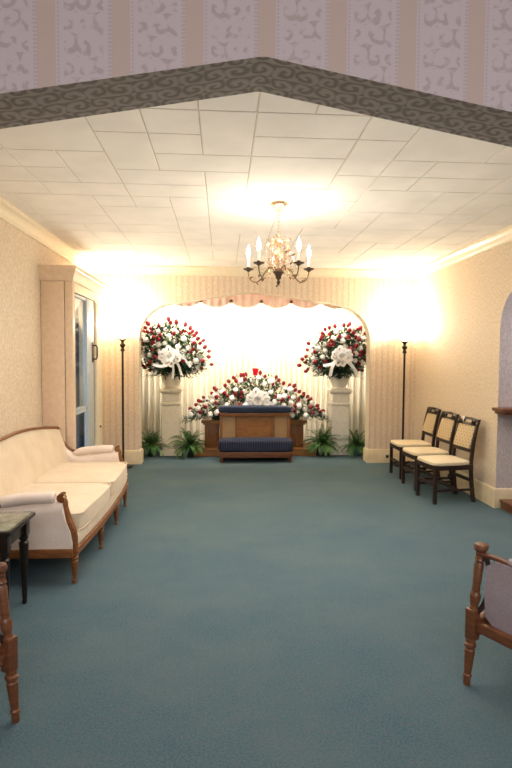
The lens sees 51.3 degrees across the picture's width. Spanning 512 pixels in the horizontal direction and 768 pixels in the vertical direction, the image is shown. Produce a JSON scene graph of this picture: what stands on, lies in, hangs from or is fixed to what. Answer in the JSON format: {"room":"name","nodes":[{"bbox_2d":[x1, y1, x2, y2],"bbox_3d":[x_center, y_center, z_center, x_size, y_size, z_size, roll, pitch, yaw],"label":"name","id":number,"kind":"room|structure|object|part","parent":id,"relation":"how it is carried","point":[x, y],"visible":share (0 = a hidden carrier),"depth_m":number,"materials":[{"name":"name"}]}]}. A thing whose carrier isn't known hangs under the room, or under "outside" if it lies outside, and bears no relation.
{"room":"funeral home","nodes":[
{"label":"funeral home","id":0,"kind":"room"},
{"bbox_2d":[0,218,73,436],"bbox_3d":[-2.229,-0.120,4.650,0.150,2.811,5.720,0,3,-4],"label":"wall","id":1,"kind":"structure","parent":0,"point":[21,255],"depth_m":4.91,"materials":[{"name":"beige paint"}]},
{"bbox_2d":[0,196,93,273],"bbox_3d":[-2.103,-1.455,4.591,0.085,0.125,5.720,0,3,-4],"label":"trim","id":2,"kind":"structure","parent":1,"relation":"attached to","point":[9,213],"depth_m":5.29,"materials":[{"name":"beige paint"}]},
{"bbox_2d":[91,274,416,449],"bbox_3d":[-0.008,-0.260,7.751,4.670,2.811,0.200,0,3,-4],"label":"wall","id":3,"kind":"structure","parent":0,"point":[382,306],"depth_m":7.63,"materials":[{"name":"beige paper"}]},
{"bbox_2d":[114,448,142,463],"bbox_3d":[-2.094,1.048,7.464,0.507,0.200,1.118,3,4,42],"label":"baseboard","id":4,"kind":"structure","parent":3,"relation":"attached to","point":[130,456],"depth_m":7.58,"materials":[{"name":"beige paint"}]},
{"bbox_2d":[90,264,416,278],"bbox_3d":[0.010,-1.588,7.543,4.670,0.125,0.085,0,3,-4],"label":"trim","id":5,"kind":"structure","parent":3,"relation":"attached to","point":[123,269],"depth_m":7.53,"materials":[{"name":"beige paint"}]},
{"bbox_2d":[176,294,339,308],"bbox_3d":[-0.036,-1.352,7.862,3.500,0.460,0.070,0,3,-4],"label":"valance","id":6,"kind":"object","parent":3,"relation":"attached to","point":[246,300],"visible":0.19,"depth_m":7.87,"materials":[{"name":"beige fabric"}]},
{"bbox_2d":[384,452,388,459],"bbox_3d":[1.914,1.057,7.793,0.070,0.110,0.035,0,3,-4],"label":"wall outlet","id":7,"kind":"object","parent":3,"relation":"attached to","point":[386,454],"visible":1,"depth_m":7.80,"materials":[{"name":"beige plastic"}]},
{"bbox_2d":[252,368,258,386],"bbox_3d":[-0.010,0.146,8.654,0.120,0.800,0.117,0,3,-4],"label":"light","id":8,"kind":"object","parent":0,"point":[255,370],"visible":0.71,"depth_m":8.61,"materials":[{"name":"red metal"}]},
{"bbox_2d":[0,447,511,767],"bbox_3d":[0.296,1.415,3.199,7.400,0.080,12.200,0,3,-4],"label":"floor","id":9,"kind":"structure","parent":0,"point":[307,611],"depth_m":2.97,"materials":[{"name":"teal carpet"}]},
{"bbox_2d":[0,562,19,723],"bbox_3d":[-1.451,0.908,2.071,0.732,1.031,0.688,2,3,24],"label":"armchair","id":10,"kind":"object","parent":9,"relation":"on","point":[8,641],"visible":1,"depth_m":2.22,"materials":[{"name":"brown wood"}]},
{"bbox_3d":[-1.309,1.127,2.348,0.600,0.080,0.050,2,3,24],"label":"rail","id":11,"kind":"part","parent":10,"relation":"part of","materials":[{"name":"brown wood"}]},
{"bbox_3d":[-1.156,1.144,1.983,0.035,0.047,0.520,2,3,24],"label":"rail","id":12,"kind":"part","parent":10,"relation":"part of","materials":[{"name":"brown wood"}]},
{"bbox_3d":[-1.064,0.906,2.238,0.100,0.305,0.064,2,3,24],"label":"arm post","id":13,"kind":"part","parent":10,"relation":"part of","materials":[{"name":"brown wood"}]},
{"bbox_3d":[-1.023,1.236,2.235,0.071,0.357,0.054,2,3,24],"label":"leg","id":14,"kind":"part","parent":10,"relation":"part of","materials":[{"name":"brown wood"}]},
{"bbox_2d":[0,511,34,603],"bbox_3d":[-1.605,1.083,3.134,0.475,0.566,0.400,0,3,-4],"label":"side table","id":15,"kind":"object","parent":9,"relation":"on","point":[14,525],"visible":0.88,"depth_m":3.19,"materials":[{"name":"black wood"}]},
{"bbox_3d":[-1.414,1.113,3.002,0.060,0.520,0.060,0,3,-4],"label":"leg","id":16,"kind":"part","parent":15,"relation":"part of","materials":[{"name":"black wood"}]},
{"bbox_3d":[-1.603,0.826,3.122,0.475,0.040,0.400,0,3,-4],"label":"frame","id":17,"kind":"part","parent":15,"relation":"part of","materials":[{"name":"black wood"}]},
{"bbox_3d":[-1.432,1.099,3.291,0.060,0.520,0.060,0,3,-4],"label":"leg","id":18,"kind":"part","parent":15,"relation":"part of","materials":[{"name":"black wood"}]},
{"bbox_2d":[0,426,127,583],"bbox_3d":[-1.646,0.850,4.484,0.879,0.906,1.990,0,3,-4],"label":"sofa","id":19,"kind":"object","parent":9,"relation":"on","point":[72,496],"visible":0.98,"depth_m":4.20,"materials":[{"name":"beige fabric"}]},
{"bbox_3d":[-1.932,0.693,4.459,0.305,0.530,1.860,0,3,-4],"label":"backrest","id":20,"kind":"part","parent":19,"relation":"part of","materials":[{"name":"beige fabric"}]},
{"bbox_3d":[-1.582,0.829,3.542,0.730,0.532,0.085,0,3,-4],"label":"arm panel","id":21,"kind":"part","parent":19,"relation":"part of","materials":[{"name":"beige fabric"}]},
{"bbox_3d":[-1.592,1.121,3.523,0.750,0.060,0.040,0,3,-4],"label":"rail","id":22,"kind":"part","parent":19,"relation":"part of","materials":[{"name":"brown wood"}]},
{"bbox_3d":[-1.875,0.581,4.457,0.293,0.369,1.980,0,3,-4],"label":"crest frame","id":23,"kind":"part","parent":19,"relation":"part of","materials":[{"name":"brown wood"}]},
{"bbox_2d":[13,483,109,528],"bbox_3d":[-1.572,0.905,4.035,0.785,0.162,0.890,0,3,-4],"label":"seat cushion","id":24,"kind":"object","parent":19,"relation":"on","point":[86,501],"depth_m":4.08,"materials":[{"name":"beige fabric"}]},
{"bbox_3d":[-1.224,1.214,3.596,0.060,0.262,0.058,0,3,-4],"label":"leg","id":25,"kind":"part","parent":19,"relation":"part of","materials":[{"name":"brown wood"}]},
{"bbox_2d":[35,462,126,494],"bbox_3d":[-1.629,0.860,4.942,0.785,0.162,0.890,0,3,-4],"label":"seat cushion","id":26,"kind":"object","parent":19,"relation":"on","point":[115,473],"depth_m":4.77,"materials":[{"name":"beige fabric"}]},
{"bbox_3d":[-1.699,0.735,5.421,0.730,0.532,0.085,0,3,-4],"label":"arm panel","id":27,"kind":"part","parent":19,"relation":"part of","materials":[{"name":"beige fabric"}]},
{"bbox_3d":[-1.234,1.183,4.236,0.060,0.262,0.058,0,3,-4],"label":"leg","id":28,"kind":"part","parent":19,"relation":"part of","materials":[{"name":"brown wood"}]},
{"bbox_3d":[-1.620,1.071,4.497,0.815,0.065,1.900,0,3,-4],"label":"seat rail","id":29,"kind":"part","parent":19,"relation":"part of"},
{"bbox_3d":[-1.273,1.152,4.854,0.060,0.262,0.058,0,3,-4],"label":"leg","id":30,"kind":"part","parent":19,"relation":"part of","materials":[{"name":"brown wood"}]},
{"bbox_3d":[-1.340,1.122,5.450,0.060,0.262,0.058,0,3,-4],"label":"leg","id":31,"kind":"part","parent":19,"relation":"part of","materials":[{"name":"brown wood"}]},
{"bbox_2d":[38,265,106,451],"bbox_3d":[-2.061,-0.013,6.156,0.375,2.450,1.440,0,3,-4],"label":"surround","id":32,"kind":"object","parent":9,"relation":"on","point":[60,287],"visible":0.64,"depth_m":5.49,"materials":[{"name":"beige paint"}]},
{"bbox_3d":[-2.087,0.094,5.508,0.234,2.300,0.030,0,3,-4],"label":"panel","id":33,"kind":"part","parent":32,"relation":"part of","materials":[{"name":"pink paint"}]},
{"bbox_3d":[-1.925,0.093,5.548,0.081,2.300,0.090,0,3,-4],"label":"corner post","id":34,"kind":"part","parent":32,"relation":"part of","materials":[{"name":"pink paint"}]},
{"bbox_3d":[-2.053,-1.162,6.099,0.375,0.150,1.440,0,3,-4],"label":"cornice","id":35,"kind":"part","parent":32,"relation":"part of","materials":[{"name":"pink paint"}]},
{"bbox_2d":[75,294,97,448],"bbox_3d":[-1.915,0.118,6.039,0.102,2.180,0.865,0,3,-4],"label":"glazed door","id":36,"kind":"structure","parent":32,"relation":"attached to","point":[84,307],"depth_m":6.06,"materials":[{"name":"white paint"}]},
{"bbox_3d":[-1.938,-0.340,5.851,0.006,1.185,0.460,0,3,-4],"label":"pane","id":37,"kind":"part","parent":36,"relation":"part of","materials":[{"name":"clear glass"}]},
{"bbox_3d":[-1.944,0.713,5.904,0.006,0.785,0.460,0,3,-4],"label":"pane","id":38,"kind":"part","parent":36,"relation":"part of","materials":[{"name":"clear glass"}]},
{"bbox_3d":[-1.912,-0.377,6.343,0.061,0.240,0.080,0,3,-4],"label":"pull handle","id":39,"kind":"part","parent":36,"relation":"part of","materials":[{"name":"gold metal"}]},
{"bbox_2d":[114,325,132,468],"bbox_3d":[-1.832,0.180,7.338,0.260,1.950,0.260,0,3,-4],"label":"floor lamp","id":40,"kind":"object","parent":9,"relation":"on","point":[122,331],"visible":0.86,"depth_m":7.30,"materials":[{"name":"brown metal"}]},
{"bbox_3d":[-1.826,-0.707,7.294,0.236,0.174,0.236,0,3,-4],"label":"lamp shade","id":41,"kind":"part","parent":40,"relation":"part of","materials":[{"name":"beige"}]},
{"bbox_2d":[142,428,169,456],"bbox_3d":[-1.601,0.882,8.211,0.590,0.464,0.621,0,3,-4],"label":"potted fern","id":42,"kind":"object","parent":9,"relation":"on","point":[149,445],"visible":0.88,"depth_m":8.15,"materials":[{"name":"green plant"}]},
{"bbox_2d":[146,447,155,456],"bbox_3d":[-1.619,1.040,8.217,0.175,0.147,0.175,0,3,-4],"label":"pot","id":43,"kind":"object","parent":42,"relation":"attached to","point":[150,454],"depth_m":8.16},
{"bbox_2d":[159,372,182,455],"bbox_3d":[-1.327,0.461,8.387,0.360,1.290,0.360,0,3,-4],"label":"pedestal","id":44,"kind":"object","parent":9,"relation":"on","point":[171,404],"visible":0.81,"depth_m":8.26,"materials":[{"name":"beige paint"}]},
{"bbox_2d":[141,317,213,380],"bbox_3d":[-1.265,-0.535,8.064,1.256,0.983,0.593,0,3,-4],"label":"standing spray","id":45,"kind":"object","parent":44,"relation":"on","point":[166,358],"visible":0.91,"depth_m":8.04,"materials":[{"name":"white plant"}]},
{"bbox_2d":[155,341,161,347],"bbox_3d":[-1.463,-0.597,7.993,0.103,0.106,0.088,1,-18,10],"label":"flower","id":46,"kind":"object","parent":45,"relation":"on","point":[158,344],"depth_m":7.96,"materials":[{"name":"white plant"}]},
{"bbox_2d":[193,358,198,363],"bbox_3d":[-0.905,-0.348,8.041,0.094,0.096,0.080,-1,0,-31],"label":"flower","id":47,"kind":"object","parent":45,"relation":"on","point":[195,360],"depth_m":8.02,"materials":[{"name":"white plant"}]},
{"bbox_2d":[167,427,209,459],"bbox_3d":[-0.998,0.891,8.205,0.633,0.453,0.673,2,3,34],"label":"potted fern","id":48,"kind":"object","parent":9,"relation":"on","point":[189,449],"visible":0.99,"depth_m":8.13,"materials":[{"name":"green plant"}]},
{"bbox_2d":[185,445,195,456],"bbox_3d":[-1.018,1.036,8.215,0.193,0.163,0.193,0,3,-4],"label":"pot","id":49,"kind":"object","parent":48,"relation":"attached to","point":[190,453],"depth_m":8.15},
{"bbox_2d":[193,417,316,456],"bbox_3d":[-0.034,0.834,8.507,1.950,0.550,0.560,0,3,-4],"label":"bier","id":50,"kind":"object","parent":9,"relation":"on","point":[296,426],"visible":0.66,"depth_m":8.36,"materials":[{"name":"brown wood"}]},
{"bbox_2d":[182,370,328,423],"bbox_3d":[0.007,0.212,8.305,2.385,0.850,0.613,0,3,-4],"label":"casket spray","id":51,"kind":"object","parent":50,"relation":"on","point":[259,397],"visible":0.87,"depth_m":8.27,"materials":[{"name":"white plant"}]},
{"bbox_2d":[218,405,292,462],"bbox_3d":[-0.008,0.732,7.946,1.110,0.810,0.490,0,3,-4],"label":"kneeler","id":52,"kind":"object","parent":9,"relation":"on","point":[246,431],"visible":1,"depth_m":7.99,"materials":[{"name":"blue fabric"}]},
{"bbox_3d":[-0.411,0.723,8.065,0.200,0.510,0.014,0,3,-4],"label":"cane panel","id":53,"kind":"part","parent":52,"relation":"part of","materials":[{"name":"brown wicker"}]},
{"bbox_3d":[-0.015,0.453,8.077,1.060,0.045,0.150,0,3,-4],"label":"rail","id":54,"kind":"part","parent":52,"relation":"part of","materials":[{"name":"brown wood"}]},
{"bbox_3d":[-0.018,0.780,8.094,1.060,0.620,0.060,0,3,-4],"label":"frame","id":55,"kind":"part","parent":52,"relation":"part of","materials":[{"name":"brown wood"}]},
{"bbox_3d":[-0.017,0.725,8.091,0.550,0.510,0.020,0,3,-4],"label":"panel","id":56,"kind":"part","parent":52,"relation":"part of","materials":[{"name":"brown wood"}]},
{"bbox_3d":[-0.007,1.021,7.921,1.080,0.085,0.390,0,3,-4],"label":"kneeling frame","id":57,"kind":"part","parent":52,"relation":"part of","materials":[{"name":"brown wood"}]},
{"bbox_3d":[0.377,0.726,8.114,0.200,0.510,0.014,0,3,-4],"label":"cane panel","id":58,"kind":"part","parent":52,"relation":"part of","materials":[{"name":"brown wicker"}]},
{"bbox_2d":[302,424,339,455],"bbox_3d":[1.007,0.873,8.357,0.634,0.500,0.680,2,3,35],"label":"potted fern","id":59,"kind":"object","parent":9,"relation":"on","point":[323,440],"visible":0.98,"depth_m":8.30,"materials":[{"name":"green plant"}]},
{"bbox_2d":[316,444,326,455],"bbox_3d":[1.036,1.039,8.383,0.199,0.167,0.199,0,3,-4],"label":"pot","id":60,"kind":"object","parent":9,"relation":"on","point":[322,450],"depth_m":8.32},
{"bbox_2d":[326,373,351,454],"bbox_3d":[1.327,0.470,8.553,0.360,1.290,0.360,0,3,-4],"label":"pedestal","id":61,"kind":"object","parent":9,"relation":"on","point":[339,405],"visible":0.76,"depth_m":8.42,"materials":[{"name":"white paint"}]},
{"bbox_2d":[297,322,365,379],"bbox_3d":[1.260,-0.510,8.211,1.260,0.912,0.563,0,3,-8],"label":"standing spray","id":62,"kind":"object","parent":61,"relation":"on","point":[343,353],"visible":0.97,"depth_m":8.19,"materials":[{"name":"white plant"}]},
{"bbox_2d":[316,345,321,351],"bbox_3d":[0.963,-0.545,8.194,0.103,0.105,0.088,2,-16,25],"label":"flower","id":63,"kind":"object","parent":62,"relation":"on","point":[318,348],"depth_m":8.16,"materials":[{"name":"white plant"}]},
{"bbox_2d":[339,428,364,457],"bbox_3d":[1.563,0.905,8.397,0.594,0.440,0.508,-2,3,-36],"label":"potted fern","id":64,"kind":"object","parent":9,"relation":"on","point":[355,447],"visible":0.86,"depth_m":8.33,"materials":[{"name":"green plant"}]},
{"bbox_2d":[352,446,360,455],"bbox_3d":[1.576,1.054,8.397,0.169,0.143,0.169,0,3,-4],"label":"pot","id":65,"kind":"object","parent":9,"relation":"on","point":[356,453],"depth_m":8.34,"materials":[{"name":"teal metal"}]},
{"bbox_2d":[393,328,413,466],"bbox_3d":[2.100,0.193,7.584,0.260,1.950,0.260,0,3,-4],"label":"floor lamp","id":66,"kind":"object","parent":9,"relation":"on","point":[404,334],"visible":0.82,"depth_m":7.53,"materials":[{"name":"brown metal"}]},
{"bbox_3d":[2.106,-0.694,7.540,0.236,0.174,0.236,0,3,-4],"label":"lamp shade","id":67,"kind":"part","parent":66,"relation":"part of","materials":[{"name":"beige"}]},
{"bbox_2d":[389,407,440,478],"bbox_3d":[2.067,0.751,6.949,0.547,0.897,0.424,0,3,-5],"label":"chair","id":68,"kind":"object","parent":9,"relation":"on","point":[430,424],"visible":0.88,"depth_m":6.87,"materials":[{"name":"beige fabric"}]},
{"bbox_3d":[1.808,0.985,7.125,0.036,0.410,0.036,0,3,-5],"label":"leg","id":69,"kind":"part","parent":68,"relation":"part of","materials":[{"name":"brown wood"}]},
{"bbox_3d":[2.037,0.817,6.949,0.462,0.055,0.400,0,3,-5],"label":"seat frame","id":70,"kind":"part","parent":68,"relation":"part of","materials":[{"name":"brown wood"}]},
{"bbox_3d":[1.837,1.003,6.757,0.036,0.410,0.036,0,3,-5],"label":"leg","id":71,"kind":"part","parent":68,"relation":"part of","materials":[{"name":"brown wood"}]},
{"bbox_3d":[2.018,0.770,6.946,0.450,0.059,0.424,0,3,-5],"label":"seat","id":72,"kind":"part","parent":68,"relation":"part of","materials":[{"name":"beige fabric"}]},
{"bbox_3d":[2.269,0.749,7.135,0.115,0.885,0.026,0,3,-5],"label":"post","id":73,"kind":"part","parent":68,"relation":"part of","materials":[{"name":"brown wood"}]},
{"bbox_3d":[2.275,0.510,6.953,0.098,0.243,0.315,0,3,-5],"label":"panel","id":74,"kind":"part","parent":68,"relation":"part of","materials":[{"name":"beige fabric"}]},
{"bbox_3d":[2.313,0.347,6.948,0.053,0.087,0.364,0,3,-5],"label":"crest rail","id":75,"kind":"part","parent":68,"relation":"part of","materials":[{"name":"brown wood"}]},
{"bbox_3d":[2.296,0.766,6.797,0.115,0.885,0.026,0,3,-5],"label":"post","id":76,"kind":"part","parent":68,"relation":"part of","materials":[{"name":"brown wood"}]},
{"bbox_2d":[401,411,459,490],"bbox_3d":[2.073,0.780,6.370,0.547,0.897,0.424,0,3,-8],"label":"chair","id":77,"kind":"object","parent":9,"relation":"on","point":[446,427],"visible":0.87,"depth_m":6.31,"materials":[{"name":"beige fabric"}]},
{"bbox_3d":[1.805,1.014,6.533,0.036,0.410,0.036,0,3,-8],"label":"leg","id":78,"kind":"part","parent":77,"relation":"part of","materials":[{"name":"brown wood"}]},
{"bbox_3d":[2.043,0.846,6.369,0.462,0.055,0.400,0,3,-8],"label":"seat frame","id":79,"kind":"part","parent":77,"relation":"part of","materials":[{"name":"beige fabric"}]},
{"bbox_3d":[1.854,1.032,6.167,0.036,0.410,0.036,0,3,-8],"label":"leg","id":80,"kind":"part","parent":77,"relation":"part of","materials":[{"name":"brown wood"}]},
{"bbox_3d":[2.024,0.799,6.364,0.450,0.059,0.424,0,3,-8],"label":"seat","id":81,"kind":"part","parent":77,"relation":"part of","materials":[{"name":"beige fabric"}]},
{"bbox_3d":[2.264,0.777,6.567,0.115,0.885,0.026,0,3,-8],"label":"post","id":82,"kind":"part","parent":77,"relation":"part of","materials":[{"name":"brown wood"}]},
{"bbox_3d":[2.258,0.683,6.390,0.027,0.038,0.330,0,3,-8],"label":"rail","id":83,"kind":"part","parent":77,"relation":"part of","materials":[{"name":"brown wood"}]},
{"bbox_3d":[2.280,0.539,6.385,0.098,0.243,0.315,0,3,-8],"label":"panel","id":84,"kind":"part","parent":77,"relation":"part of","materials":[{"name":"beige fabric"}]},
{"bbox_3d":[2.318,0.375,6.382,0.053,0.087,0.364,0,3,-8],"label":"crest rail","id":85,"kind":"part","parent":77,"relation":"part of","materials":[{"name":"brown wood"}]},
{"bbox_3d":[2.309,0.794,6.230,0.115,0.885,0.026,0,3,-8],"label":"post","id":86,"kind":"part","parent":77,"relation":"part of","materials":[{"name":"brown wood"}]},
{"bbox_2d":[415,416,480,504],"bbox_3d":[2.087,0.807,5.817,0.547,0.897,0.424,0,3,-11],"label":"chair","id":87,"kind":"object","parent":9,"relation":"on","point":[465,435],"visible":1,"depth_m":5.72,"materials":[{"name":"brown wood"}]},
{"bbox_3d":[1.811,1.042,5.964,0.036,0.410,0.036,0,3,-11],"label":"leg","id":88,"kind":"part","parent":87,"relation":"part of","materials":[{"name":"brown wood"}]},
{"bbox_3d":[1.882,1.061,5.601,0.036,0.410,0.036,0,3,-11],"label":"leg","id":89,"kind":"part","parent":87,"relation":"part of","materials":[{"name":"brown wood"}]},
{"bbox_3d":[2.039,0.827,5.809,0.450,0.059,0.424,0,3,-11],"label":"seat","id":90,"kind":"part","parent":87,"relation":"part of","materials":[{"name":"beige fabric"}]},
{"bbox_3d":[2.057,0.874,5.815,0.462,0.055,0.400,0,3,-11],"label":"seat frame","id":91,"kind":"part","parent":87,"relation":"part of","materials":[{"name":"beige fabric"}]},
{"bbox_3d":[2.266,0.804,6.026,0.115,0.885,0.026,0,3,-11],"label":"post","id":92,"kind":"part","parent":87,"relation":"part of","materials":[{"name":"brown wood"}]},
{"bbox_3d":[2.270,0.711,5.848,0.027,0.038,0.330,0,3,-11],"label":"rail","id":93,"kind":"part","parent":87,"relation":"part of","materials":[{"name":"brown wood"}]},
{"bbox_3d":[2.292,0.566,5.845,0.098,0.243,0.315,0,3,-11],"label":"panel","id":94,"kind":"part","parent":87,"relation":"part of","materials":[{"name":"beige fabric"}]},
{"bbox_3d":[2.330,0.402,5.844,0.053,0.087,0.364,0,3,-11],"label":"crest rail","id":95,"kind":"part","parent":87,"relation":"part of","materials":[{"name":"brown wood"}]},
{"bbox_3d":[2.332,0.821,5.692,0.115,0.885,0.026,0,3,-11],"label":"post","id":96,"kind":"part","parent":87,"relation":"part of","materials":[{"name":"brown wood"}]},
{"bbox_2d":[463,542,511,685],"bbox_3d":[1.456,0.910,2.402,0.732,1.031,0.688,-1,3,-32],"label":"armchair","id":97,"kind":"object","parent":9,"relation":"on","point":[492,619],"visible":1,"depth_m":2.46,"materials":[{"name":"brown wood"}]},
{"bbox_3d":[1.009,1.235,2.512,0.071,0.357,0.054,-1,3,-32],"label":"leg","id":98,"kind":"part","parent":97,"relation":"part of","materials":[{"name":"brown wood"}]},
{"bbox_3d":[1.051,0.905,2.520,0.100,0.305,0.064,-1,3,-32],"label":"arm post","id":99,"kind":"part","parent":97,"relation":"part of","materials":[{"name":"brown wood"}]},
{"bbox_3d":[1.279,1.128,2.660,0.600,0.080,0.050,-1,3,-32],"label":"rail","id":100,"kind":"part","parent":97,"relation":"part of","materials":[{"name":"brown wood"}]},
{"bbox_3d":[1.173,1.145,2.279,0.035,0.047,0.520,-1,3,-32],"label":"rail","id":101,"kind":"part","parent":97,"relation":"part of","materials":[{"name":"brown wood"}]},
{"bbox_3d":[1.194,0.814,2.308,0.054,0.044,0.504,-2,3,-34],"label":"arm rail","id":102,"kind":"part","parent":97,"relation":"part of","materials":[{"name":"brown wood"}]},
{"bbox_3d":[1.204,0.976,2.286,0.048,0.310,0.475,-1,3,-32],"label":"panel","id":103,"kind":"part","parent":97,"relation":"part of","materials":[{"name":"grey fabric"}]},
{"bbox_2d":[499,499,511,513],"bbox_3d":[2.885,1.237,5.351,0.765,0.095,0.295,0,3,-4],"label":"plinth","id":104,"kind":"object","parent":9,"relation":"on","point":[506,504],"visible":1,"depth_m":5.38,"materials":[{"name":"brown wood"}]},
{"bbox_2d":[0,92,511,268],"bbox_3d":[0.188,-1.561,4.754,4.877,0.100,5.870,0,3,-4],"label":"ceiling","id":105,"kind":"structure","parent":0,"point":[192,183],"depth_m":3.92,"materials":[{"name":"white tile"}]},
{"bbox_2d":[243,200,313,286],"bbox_3d":[0.196,-1.158,4.436,0.599,0.674,0.588,0,3,-4],"label":"chandelier","id":106,"kind":"object","parent":105,"relation":"hanging from","point":[279,205],"visible":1,"depth_m":4.39,"materials":[{"name":"gold metal"}]},
{"bbox_3d":[-0.063,-1.121,4.512,0.037,0.109,0.037,0,3,-4],"label":"bulb","id":107,"kind":"part","parent":106,"relation":"part of","materials":[{"name":"beige glass"}]},
{"bbox_3d":[0.023,-1.105,4.210,0.037,0.109,0.037,0,3,-4],"label":"bulb","id":108,"kind":"part","parent":106,"relation":"part of","materials":[{"name":"beige glass"}]},
{"bbox_3d":[0.052,-0.906,4.484,0.257,0.152,0.076,2,3,27],"label":"arm","id":109,"kind":"part","parent":106,"relation":"part of","materials":[{"name":"gold metal"}]},
{"bbox_3d":[0.087,-0.894,4.324,0.067,0.145,0.259,2,3,35],"label":"arm","id":110,"kind":"part","parent":106,"relation":"part of","materials":[{"name":"gold metal"}]},
{"bbox_3d":[0.180,-1.107,4.421,0.255,0.238,0.258,0,3,-4],"label":"crown","id":111,"kind":"part","parent":106,"relation":"part of","materials":[{"name":"gold metal"}]},
{"bbox_3d":[0.272,-0.890,4.314,0.084,0.152,0.255,-2,4,-44],"label":"arm","id":112,"kind":"part","parent":106,"relation":"part of","materials":[{"name":"gold metal"}]},
{"bbox_3d":[0.327,-0.903,4.471,0.257,0.137,0.046,0,3,-8],"label":"arm","id":113,"kind":"part","parent":106,"relation":"part of","materials":[{"name":"gold metal"}]},
{"bbox_3d":[0.338,-1.103,4.198,0.037,0.109,0.037,0,3,-4],"label":"bulb","id":114,"kind":"part","parent":106,"relation":"part of","materials":[{"name":"beige glass"}]},
{"bbox_3d":[0.446,-1.117,4.493,0.037,0.109,0.037,0,3,-4],"label":"bulb","id":115,"kind":"part","parent":106,"relation":"part of","materials":[{"name":"beige glass"}]},
{"bbox_2d":[0,0,511,146],"bbox_3d":[0.387,-0.208,1.829,7.200,3.300,0.220,0,3,-4],"label":"wall","id":116,"kind":"structure","parent":0,"point":[445,66],"depth_m":1.67,"materials":[{"name":"paper"}]},
{"bbox_2d":[414,241,511,487],"bbox_3d":[2.562,-0.105,4.950,0.110,2.811,5.720,0,3,-4],"label":"wall","id":117,"kind":"structure","parent":0,"point":[464,309],"depth_m":6.04,"materials":[{"name":"beige paint"}]},
{"bbox_2d":[363,447,511,507],"bbox_3d":[2.351,1.111,6.756,0.694,0.200,2.880,-1,3,-20],"label":"baseboard","id":118,"kind":"structure","parent":117,"relation":"attached to","point":[490,495],"depth_m":6.04,"materials":[{"name":"beige paint"}]},
{"bbox_2d":[414,224,511,278],"bbox_3d":[2.473,-1.440,4.877,0.085,0.125,5.720,0,3,-4],"label":"trim","id":119,"kind":"structure","parent":117,"relation":"attached to","point":[500,237],"depth_m":6.02,"materials":[{"name":"beige paint"}]},
{"bbox_2d":[506,320,511,487],"bbox_3d":[3.172,-0.127,5.528,1.180,2.805,0.100,0,3,-4],"label":"wall","id":120,"kind":"structure","parent":0,"point":[509,436],"depth_m":5.47,"materials":[{"name":"beige paint"}]},
{"bbox_2d":[492,407,511,414],"bbox_3d":[2.829,0.345,5.370,0.830,0.205,0.220,0,3,-4],"label":"mantel shelf","id":121,"kind":"object","parent":120,"relation":"attached to","point":[498,410],"visible":1,"depth_m":5.30,"materials":[{"name":"brown wood"}]},
{"bbox_3d":[-0.044,-1.689,8.410,4.650,0.100,1.260,0,3,-4],"label":"ceiling","id":122,"kind":"structure","parent":0,"visible":0},
{"bbox_2d":[141,302,365,444],"bbox_3d":[-0.076,-0.312,8.848,4.320,2.635,0.137,0,3,-4],"label":"drapery","id":123,"kind":"object","parent":122,"relation":"hanging from","point":[273,341],"visible":0.29,"depth_m":8.84,"materials":[{"name":"white fabric"}]}
]}

